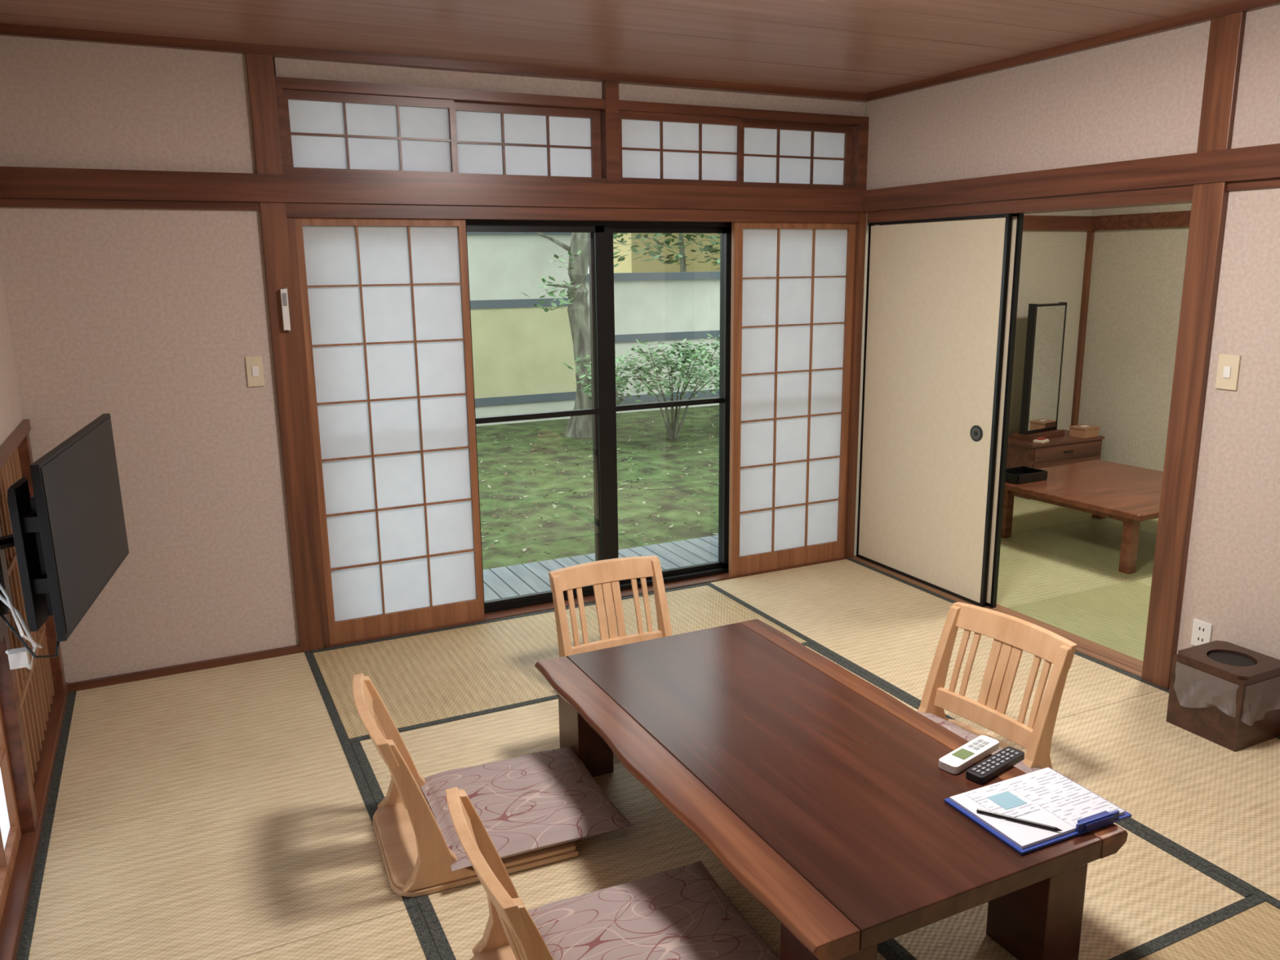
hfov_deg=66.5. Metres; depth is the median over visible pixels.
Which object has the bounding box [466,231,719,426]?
wall
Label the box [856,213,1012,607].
door
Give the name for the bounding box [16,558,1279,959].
floor
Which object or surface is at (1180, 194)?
trim
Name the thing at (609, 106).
trim
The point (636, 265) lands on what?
neighbouring house
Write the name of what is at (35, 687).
lattice panel
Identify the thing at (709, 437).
fallen leaves
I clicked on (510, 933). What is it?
chair
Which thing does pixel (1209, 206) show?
wooden post
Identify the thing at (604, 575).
chair
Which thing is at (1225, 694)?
waste bin
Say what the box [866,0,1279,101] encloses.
trim
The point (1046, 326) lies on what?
dresser mirror
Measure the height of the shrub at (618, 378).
1.045 m
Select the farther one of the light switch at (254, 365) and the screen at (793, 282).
the screen at (793, 282)
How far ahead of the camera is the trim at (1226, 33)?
3.29 m
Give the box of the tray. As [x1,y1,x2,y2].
[1004,466,1047,484]
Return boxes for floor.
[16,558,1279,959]
[996,495,1158,661]
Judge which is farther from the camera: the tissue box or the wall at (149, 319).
the tissue box
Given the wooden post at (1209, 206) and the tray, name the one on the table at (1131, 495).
the tray
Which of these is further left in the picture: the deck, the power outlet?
the deck
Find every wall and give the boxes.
[0,35,865,683]
[0,265,22,445]
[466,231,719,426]
[853,4,1279,659]
[1008,209,1092,435]
[1077,203,1191,471]
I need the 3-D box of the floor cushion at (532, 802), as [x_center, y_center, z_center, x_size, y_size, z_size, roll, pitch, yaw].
[-0.352,0.939,2.855,0.510,0.072,0.510,-6,13,-22]
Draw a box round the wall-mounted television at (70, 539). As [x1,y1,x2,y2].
[7,413,128,641]
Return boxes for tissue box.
[1068,424,1100,438]
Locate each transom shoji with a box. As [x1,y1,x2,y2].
[282,88,457,173]
[453,101,601,178]
[618,110,742,182]
[742,119,853,186]
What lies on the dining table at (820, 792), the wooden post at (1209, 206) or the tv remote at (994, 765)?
the tv remote at (994, 765)
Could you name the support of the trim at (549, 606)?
attached to the wall at (149, 319)
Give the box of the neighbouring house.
[613,232,719,272]
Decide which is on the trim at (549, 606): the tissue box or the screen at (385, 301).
the screen at (385, 301)
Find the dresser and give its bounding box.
[1005,429,1104,499]
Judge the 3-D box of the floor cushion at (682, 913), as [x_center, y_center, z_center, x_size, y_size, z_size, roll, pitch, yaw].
[0.030,1.071,2.235,0.510,0.072,0.510,-6,14,-23]
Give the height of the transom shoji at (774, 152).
0.296 m
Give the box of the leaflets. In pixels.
[1032,436,1049,443]
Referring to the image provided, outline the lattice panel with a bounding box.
[0,447,54,783]
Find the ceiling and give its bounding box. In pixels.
[0,0,1240,93]
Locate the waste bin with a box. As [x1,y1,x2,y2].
[1165,640,1279,751]
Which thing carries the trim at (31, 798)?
attached to the wall at (11, 411)
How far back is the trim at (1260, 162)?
3.75 m
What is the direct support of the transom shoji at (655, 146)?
attached to the wall at (149, 319)
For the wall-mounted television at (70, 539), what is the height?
0.455 m
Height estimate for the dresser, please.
0.380 m
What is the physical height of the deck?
0.305 m
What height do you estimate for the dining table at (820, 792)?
0.340 m
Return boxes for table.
[534,618,1128,959]
[1000,459,1163,573]
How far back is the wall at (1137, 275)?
6.79 m
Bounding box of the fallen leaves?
[480,413,719,563]
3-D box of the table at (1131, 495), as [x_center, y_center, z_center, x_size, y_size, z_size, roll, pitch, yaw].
[2.726,0.191,5.616,1.080,0.345,1.040,-7,14,-28]
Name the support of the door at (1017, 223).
in the wall at (1140, 98)
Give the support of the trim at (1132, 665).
attached to the wall at (1140, 98)
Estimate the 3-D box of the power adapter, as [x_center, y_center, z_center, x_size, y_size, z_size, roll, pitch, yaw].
[-1.611,0.220,2.524,0.174,0.486,0.347,-7,14,-25]
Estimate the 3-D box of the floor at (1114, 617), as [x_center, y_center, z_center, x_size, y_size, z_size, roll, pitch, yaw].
[2.694,0.392,5.580,2.629,0.030,2.848,-7,14,-25]
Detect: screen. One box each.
[0,705,21,924]
[294,217,484,644]
[728,222,855,576]
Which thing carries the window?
in the wall at (149, 319)
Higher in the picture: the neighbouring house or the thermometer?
the neighbouring house
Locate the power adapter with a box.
[0,524,59,669]
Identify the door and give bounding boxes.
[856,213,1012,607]
[880,213,1023,608]
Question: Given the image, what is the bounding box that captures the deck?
[483,534,718,600]
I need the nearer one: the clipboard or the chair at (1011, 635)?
the clipboard
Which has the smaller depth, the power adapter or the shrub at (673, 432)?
the power adapter
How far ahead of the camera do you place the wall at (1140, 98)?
3.49 m
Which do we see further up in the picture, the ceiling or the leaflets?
the ceiling
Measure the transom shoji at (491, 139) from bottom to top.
0.296 m
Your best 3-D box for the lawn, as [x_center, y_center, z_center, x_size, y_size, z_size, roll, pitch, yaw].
[0.772,-0.823,13.004,22.000,0.100,13.860,-7,14,-25]
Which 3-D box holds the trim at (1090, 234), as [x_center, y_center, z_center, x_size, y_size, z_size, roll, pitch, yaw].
[3.232,-0.887,7.177,0.035,1.830,0.035,-7,14,-25]
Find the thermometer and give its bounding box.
[280,287,291,331]
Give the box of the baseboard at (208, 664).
[67,644,300,692]
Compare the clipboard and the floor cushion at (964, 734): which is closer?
the clipboard
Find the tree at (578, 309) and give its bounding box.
[521,232,654,438]
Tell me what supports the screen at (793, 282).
on the trim at (549, 606)
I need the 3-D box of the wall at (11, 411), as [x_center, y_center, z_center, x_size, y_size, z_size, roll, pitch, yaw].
[-1.227,0.128,1.347,0.120,2.450,4.950,-7,14,-25]
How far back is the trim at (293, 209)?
4.14 m
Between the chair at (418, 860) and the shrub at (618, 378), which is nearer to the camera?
the chair at (418, 860)
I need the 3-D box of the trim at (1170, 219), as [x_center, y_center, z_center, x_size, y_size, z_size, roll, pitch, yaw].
[2.888,-1.338,4.749,2.630,0.100,3.830,-7,14,-25]
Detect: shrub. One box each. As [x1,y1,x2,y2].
[560,351,642,404]
[616,333,719,439]
[706,366,719,393]
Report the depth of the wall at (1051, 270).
6.95 m
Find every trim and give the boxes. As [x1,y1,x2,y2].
[0,22,871,102]
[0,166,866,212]
[0,197,858,222]
[0,418,68,959]
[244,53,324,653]
[275,76,869,190]
[286,217,330,647]
[324,557,846,648]
[844,211,866,558]
[850,555,1142,677]
[862,143,1279,211]
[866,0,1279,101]
[866,177,1279,222]
[887,210,1191,231]
[1071,231,1094,426]
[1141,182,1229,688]
[1196,11,1246,152]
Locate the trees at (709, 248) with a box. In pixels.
[613,232,719,271]
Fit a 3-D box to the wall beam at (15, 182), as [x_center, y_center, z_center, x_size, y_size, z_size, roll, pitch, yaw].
[-0.556,-1.232,4.205,3.805,0.104,0.065,-7,14,-25]
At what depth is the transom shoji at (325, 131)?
3.93 m
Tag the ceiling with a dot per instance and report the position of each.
(851, 46)
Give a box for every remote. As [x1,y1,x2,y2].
[938,735,999,773]
[965,746,1024,783]
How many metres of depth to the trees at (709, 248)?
15.82 m
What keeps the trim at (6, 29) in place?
attached to the wall at (149, 319)
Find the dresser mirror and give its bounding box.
[1011,302,1066,440]
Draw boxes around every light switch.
[244,355,264,386]
[1215,354,1240,390]
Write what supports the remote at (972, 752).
on the dining table at (820, 792)
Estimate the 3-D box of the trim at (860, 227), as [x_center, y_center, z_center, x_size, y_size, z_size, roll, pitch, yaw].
[1.117,-0.469,5.268,0.050,1.880,0.151,-7,14,-25]
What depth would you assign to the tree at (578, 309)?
11.08 m
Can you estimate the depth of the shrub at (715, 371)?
11.66 m
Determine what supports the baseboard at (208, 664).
attached to the wall at (149, 319)
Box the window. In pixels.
[465,219,731,613]
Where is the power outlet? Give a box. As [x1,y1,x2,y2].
[1191,618,1213,645]
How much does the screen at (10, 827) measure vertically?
0.995 m
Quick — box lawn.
[475,404,719,570]
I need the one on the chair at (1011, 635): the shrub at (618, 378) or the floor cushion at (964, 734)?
the floor cushion at (964, 734)
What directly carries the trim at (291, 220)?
attached to the wall at (149, 319)
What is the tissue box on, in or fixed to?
on the dresser
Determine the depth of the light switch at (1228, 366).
3.39 m
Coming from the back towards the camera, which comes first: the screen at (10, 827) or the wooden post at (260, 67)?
the wooden post at (260, 67)
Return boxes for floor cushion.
[421,746,633,871]
[527,860,779,959]
[916,711,1042,773]
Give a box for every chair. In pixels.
[352,673,578,897]
[445,786,553,959]
[548,555,672,657]
[917,601,1077,768]
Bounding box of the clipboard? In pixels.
[943,767,1131,854]

